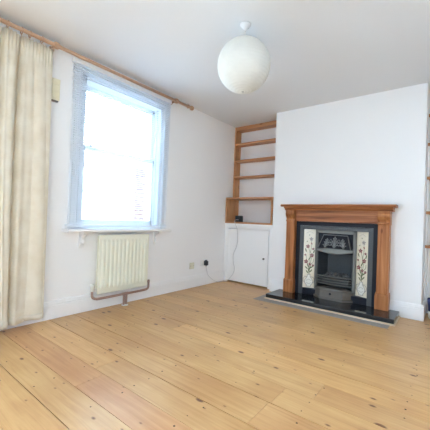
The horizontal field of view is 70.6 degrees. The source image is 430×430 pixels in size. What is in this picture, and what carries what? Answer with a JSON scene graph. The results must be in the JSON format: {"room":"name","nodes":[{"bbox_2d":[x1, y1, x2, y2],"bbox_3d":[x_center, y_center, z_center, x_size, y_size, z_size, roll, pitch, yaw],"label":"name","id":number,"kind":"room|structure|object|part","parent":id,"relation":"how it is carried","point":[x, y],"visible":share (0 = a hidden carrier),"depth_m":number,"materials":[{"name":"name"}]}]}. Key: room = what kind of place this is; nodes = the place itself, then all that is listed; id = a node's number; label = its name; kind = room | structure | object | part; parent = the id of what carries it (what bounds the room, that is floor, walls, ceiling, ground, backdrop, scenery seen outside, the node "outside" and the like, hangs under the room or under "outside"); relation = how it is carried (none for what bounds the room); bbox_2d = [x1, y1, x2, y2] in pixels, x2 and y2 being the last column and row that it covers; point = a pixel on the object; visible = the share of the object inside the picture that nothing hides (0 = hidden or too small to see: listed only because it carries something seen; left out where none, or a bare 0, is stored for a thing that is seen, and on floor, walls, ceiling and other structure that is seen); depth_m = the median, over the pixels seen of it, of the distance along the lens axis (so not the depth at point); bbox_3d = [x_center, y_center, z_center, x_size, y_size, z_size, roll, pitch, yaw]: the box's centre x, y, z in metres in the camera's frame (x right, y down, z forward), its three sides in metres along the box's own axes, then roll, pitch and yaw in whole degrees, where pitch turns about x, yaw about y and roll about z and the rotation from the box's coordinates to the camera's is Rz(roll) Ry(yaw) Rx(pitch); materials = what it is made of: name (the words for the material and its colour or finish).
{"room":"living room","nodes":[
{"label":"living room","id":0,"kind":"room"},
{"bbox_2d":[0,22,234,301],"bbox_3d":[-1.496,-0.293,2.889,0.300,2.449,5.880,2,-1,38],"label":"wall","id":1,"kind":"structure","parent":0,"point":[201,146],"depth_m":3.88,"materials":[{"name":"paint"}]},
{"bbox_2d":[51,77,59,102],"bbox_3d":[-1.415,-1.104,2.685,0.041,0.200,0.074,2,-1,38],"label":"junction box","id":2,"kind":"object","parent":1,"relation":"attached to","point":[55,82],"visible":0.86,"depth_m":2.67,"materials":[{"name":"beige plastic"}]},
{"bbox_2d":[0,17,193,110],"bbox_3d":[-1.316,-1.452,2.728,0.130,0.059,3.264,2,-1,38],"label":"curtain rod","id":3,"kind":"object","parent":1,"relation":"attached to","point":[54,45],"visible":0.85,"depth_m":2.80,"materials":[{"name":"brown wood"}]},
{"bbox_2d":[0,20,52,329],"bbox_3d":[-1.689,-0.305,2.255,0.159,2.376,0.869,2,-1,38],"label":"curtain","id":4,"kind":"object","parent":3,"relation":"hanging from","point":[26,65],"visible":0.99,"depth_m":2.44,"materials":[{"name":"fabric"}]},
{"bbox_2d":[0,270,224,330],"bbox_3d":[-1.081,0.871,3.198,0.024,0.158,3.960,2,-1,38],"label":"baseboard","id":5,"kind":"structure","parent":1,"relation":"attached to","point":[53,309],"depth_m":3.21,"materials":[{"name":"white paint"}]},
{"bbox_2d":[61,228,171,247],"bbox_3d":[-0.969,0.239,3.240,0.120,0.183,1.270,2,-1,38],"label":"window sill","id":6,"kind":"structure","parent":1,"relation":"attached to","point":[82,231],"depth_m":3.02,"materials":[{"name":"white paint"}]},
{"bbox_2d":[67,63,170,228],"bbox_3d":[-1.059,-0.627,3.376,0.272,1.604,1.220,2,-1,38],"label":"window","id":7,"kind":"structure","parent":1,"relation":"in","point":[149,213],"depth_m":3.30,"materials":[{"name":"paint"}]},
{"bbox_3d":[-1.053,-0.273,3.355,0.038,0.807,0.946,2,-1,38],"label":"sash","id":8,"kind":"part","parent":7,"relation":"part of","materials":[{"name":"paint"}]},
{"bbox_2d":[65,57,171,226],"bbox_3d":[-0.949,-0.650,3.249,0.050,1.548,1.225,2,-1,38],"label":"blind","id":9,"kind":"object","parent":7,"relation":"attached to","point":[74,59],"visible":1,"depth_m":3.15,"materials":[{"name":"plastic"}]},
{"bbox_3d":[-1.257,-0.644,2.865,0.028,1.470,0.002,2,-1,38],"label":"ladder cord","id":10,"kind":"part","parent":9,"relation":"part of","materials":[{"name":"plastic"}]},
{"bbox_3d":[-0.983,0.114,3.241,0.028,0.018,1.225,2,-1,38],"label":"rail","id":11,"kind":"part","parent":9,"relation":"part of","materials":[{"name":"plastic"}]},
{"bbox_3d":[-0.954,-0.627,3.252,0.028,1.470,0.002,2,-1,38],"label":"ladder cord","id":12,"kind":"part","parent":9,"relation":"part of","materials":[{"name":"plastic"}]},
{"bbox_3d":[-0.650,-0.609,3.639,0.028,1.470,0.002,2,-1,38],"label":"ladder cord","id":13,"kind":"part","parent":9,"relation":"part of","materials":[{"name":"fabric"}]},
{"bbox_3d":[-1.063,-0.942,3.393,0.040,0.705,0.946,2,-1,38],"label":"sash","id":14,"kind":"part","parent":7,"relation":"part of","materials":[{"name":"glass"}]},
{"bbox_2d":[90,234,149,305],"bbox_3d":[-0.980,0.582,3.237,0.120,0.752,0.734,2,-1,38],"label":"radiator","id":15,"kind":"object","parent":1,"relation":"attached to","point":[122,260],"visible":1,"depth_m":3.18,"materials":[{"name":"beige metal"}]},
{"bbox_3d":[-0.979,0.499,3.241,0.046,0.562,0.594,2,-1,38],"label":"panel","id":16,"kind":"part","parent":15,"relation":"part of","materials":[{"name":"beige metal"}]},
{"bbox_2d":[0,280,429,429],"bbox_3d":[-0.092,0.996,1.666,3.477,0.050,5.780,2,-1,38],"label":"floor","id":17,"kind":"structure","parent":0,"point":[212,356],"depth_m":1.93,"materials":[{"name":"brown wood"}]},
{"bbox_2d":[224,223,272,288],"bbox_3d":[0.574,0.590,4.612,0.868,0.900,0.353,2,-1,38],"label":"base cabinet","id":18,"kind":"object","parent":17,"relation":"on","point":[251,258],"visible":0.85,"depth_m":4.49,"materials":[{"name":"white paint"}]},
{"bbox_2d":[206,219,237,281],"bbox_3d":[0.108,0.539,4.564,0.588,0.961,0.168,3,-1,-25],"label":"power cable","id":19,"kind":"object","parent":18,"relation":"attached to","point":[236,219],"visible":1,"depth_m":4.60,"materials":[{"name":"plastic"}]},
{"bbox_2d":[225,120,275,224],"bbox_3d":[0.629,-0.633,4.639,0.865,1.547,0.331,2,-1,38],"label":"bookshelf","id":20,"kind":"object","parent":18,"relation":"on","point":[232,203],"visible":0.6,"depth_m":4.79,"materials":[{"name":"brown wood"}]},
{"bbox_3d":[0.356,-0.651,4.969,0.026,1.523,0.149,2,-1,38],"label":"panel","id":21,"kind":"part","parent":20,"relation":"part of","materials":[{"name":"brown wood"}]},
{"bbox_2d":[235,216,242,221],"bbox_3d":[0.377,0.059,4.764,0.117,0.098,0.057,2,-1,38],"label":"digital clock","id":22,"kind":"object","parent":20,"relation":"on","point":[239,218],"visible":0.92,"depth_m":4.74,"materials":[{"name":"black plastic"}]},
{"bbox_3d":[0.684,-0.592,4.710,0.813,0.029,0.148,2,-1,38],"label":"shelf","id":23,"kind":"part","parent":20,"relation":"part of","materials":[{"name":"brown wood"}]},
{"bbox_3d":[0.695,-0.856,4.714,0.813,0.029,0.148,2,-1,38],"label":"shelf","id":24,"kind":"part","parent":20,"relation":"part of","materials":[{"name":"brown wood"}]},
{"bbox_3d":[0.705,-1.124,4.718,0.813,0.029,0.148,2,-1,38],"label":"shelf","id":25,"kind":"part","parent":20,"relation":"part of","materials":[{"name":"brown wood"}]},
{"bbox_3d":[0.715,-1.374,4.721,0.813,0.056,0.148,2,-1,38],"label":"shelf","id":26,"kind":"part","parent":20,"relation":"part of","materials":[{"name":"brown wood"}]},
{"bbox_2d":[253,294,389,328],"bbox_3d":[1.141,1.046,3.402,1.445,0.003,0.365,2,-1,38],"label":"floor strip","id":27,"kind":"object","parent":17,"relation":"on","point":[261,298],"visible":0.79,"depth_m":3.23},
{"bbox_2d":[264,289,399,326],"bbox_3d":[1.285,1.022,3.478,1.398,0.060,0.409,2,-1,38],"label":"hearth","id":28,"kind":"object","parent":17,"relation":"on","point":[390,317],"visible":0.98,"depth_m":3.31,"materials":[{"name":"black stone"}]},
{"bbox_2d":[295,221,377,306],"bbox_3d":[1.457,0.546,3.675,0.944,0.910,0.368,2,-1,38],"label":"fireplace insert","id":29,"kind":"object","parent":28,"relation":"on","point":[336,248],"visible":1,"depth_m":3.62,"materials":[{"name":"metal"}]},
{"bbox_3d":[1.188,0.546,3.827,0.143,0.732,0.010,2,-1,15],"label":"tile panel","id":30,"kind":"part","parent":29,"relation":"part of","materials":[{"name":"beige tile"}]},
{"bbox_3d":[1.414,0.962,3.635,0.744,0.076,0.068,2,-1,38],"label":"rail","id":31,"kind":"part","parent":29,"relation":"part of","materials":[{"name":"grey metal"}]},
{"bbox_2d":[317,234,352,254],"bbox_3d":[1.428,0.353,3.629,0.414,0.230,0.096,2,-1,38],"label":"hood","id":32,"kind":"object","parent":29,"relation":"attached to","point":[336,244],"depth_m":3.61,"materials":[{"name":"metal"}]},
{"bbox_3d":[1.455,0.344,3.664,0.406,0.236,0.018,2,-1,38],"label":"hood plate","id":33,"kind":"part","parent":29,"relation":"part of","materials":[{"name":"grey metal"}]},
{"bbox_3d":[1.669,0.560,3.449,0.010,0.732,0.141,3,-1,-28],"label":"tile panel","id":34,"kind":"part","parent":29,"relation":"part of","materials":[{"name":"beige tile"}]},
{"bbox_2d":[280,204,397,310],"bbox_3d":[1.383,0.437,3.578,1.290,1.120,0.173,2,-1,38],"label":"mantelpiece","id":35,"kind":"object","parent":28,"relation":"on","point":[380,214],"visible":0.93,"depth_m":3.43,"materials":[{"name":"brown wood"}]},
{"bbox_2d":[280,204,397,207],"bbox_3d":[1.405,-0.107,3.586,1.290,0.030,0.173,2,-1,38],"label":"shelf","id":36,"kind":"object","parent":35,"relation":"attached to","point":[282,205],"depth_m":3.48,"materials":[{"name":"brown wood"}]},
{"bbox_3d":[1.414,-0.070,3.598,1.228,0.042,0.139,2,-1,38],"label":"bed moulding","id":37,"kind":"part","parent":35,"relation":"part of","materials":[{"name":"brown wood"}]},
{"bbox_2d":[427,298,429,318],"bbox_3d":[2.368,0.959,3.160,0.264,0.268,0.140,2,-1,38],"label":"tote bag","id":38,"kind":"object","parent":17,"relation":"on","point":[428,299],"visible":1,"depth_m":3.18,"materials":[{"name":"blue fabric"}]},
{"bbox_2d":[0,0,429,127],"bbox_3d":[-0.049,-1.526,1.812,3.850,0.100,5.880,2,-1,38],"label":"ceiling","id":39,"kind":"structure","parent":0,"point":[320,51],"depth_m":2.55,"materials":[{"name":"paint"}]},
{"bbox_2d":[217,21,270,93],"bbox_3d":[0.223,-1.196,2.319,0.403,0.521,0.403,2,-1,38],"label":"pendant lamp","id":40,"kind":"object","parent":39,"relation":"hanging from","point":[244,62],"visible":1,"depth_m":2.18,"materials":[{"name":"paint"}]},
{"bbox_2d":[237,127,429,297],"bbox_3d":[1.760,-0.146,4.005,3.450,2.449,0.100,2,-1,38],"label":"wall","id":41,"kind":"structure","parent":0,"point":[255,211],"depth_m":4.80,"materials":[{"name":"paint"}]},
{"bbox_2d":[423,106,429,300],"bbox_3d":[2.696,-0.125,3.111,0.869,2.145,0.149,2,-1,38],"label":"shelving","id":42,"kind":"object","parent":41,"relation":"attached to","point":[427,246],"visible":0.98,"depth_m":3.34,"materials":[{"name":"brown wood"}]},
{"bbox_2d":[271,83,429,304],"bbox_3d":[1.601,-0.155,3.806,1.710,2.449,0.410,2,-1,38],"label":"wall","id":43,"kind":"structure","parent":0,"point":[371,148],"depth_m":3.46,"materials":[{"name":"paint"}]},
{"bbox_2d":[269,279,282,291],"bbox_3d":[0.851,0.961,4.067,0.257,0.158,0.024,2,-1,38],"label":"baseboard","id":44,"kind":"structure","parent":43,"relation":"attached to","point":[274,285],"depth_m":4.09,"materials":[{"name":"white paint"}]},
{"bbox_2d":[389,300,425,320],"bbox_3d":[2.116,1.001,3.333,0.312,0.158,0.433,2,-1,38],"label":"baseboard","id":45,"kind":"structure","parent":43,"relation":"attached to","point":[406,310],"depth_m":3.15,"materials":[{"name":"white paint"}]},
{"label":"outside","id":46,"kind":"structure","parent":0,"visible":0},
{"bbox_3d":[-2.859,1.260,8.540,8.650,0.100,18.000,2,-1,38],"label":"ground","id":47,"kind":"structure","parent":46,"visible":0},
{"bbox_2d":[82,141,146,219],"bbox_3d":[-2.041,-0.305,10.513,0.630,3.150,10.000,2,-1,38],"label":"neighbouring house","id":48,"kind":"structure","parent":47,"relation":"on","point":[111,212],"depth_m":8.72,"materials":[{"name":"white"}]},
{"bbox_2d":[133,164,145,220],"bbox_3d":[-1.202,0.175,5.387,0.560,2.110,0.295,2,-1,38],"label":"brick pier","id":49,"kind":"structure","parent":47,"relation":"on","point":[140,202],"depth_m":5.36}
]}

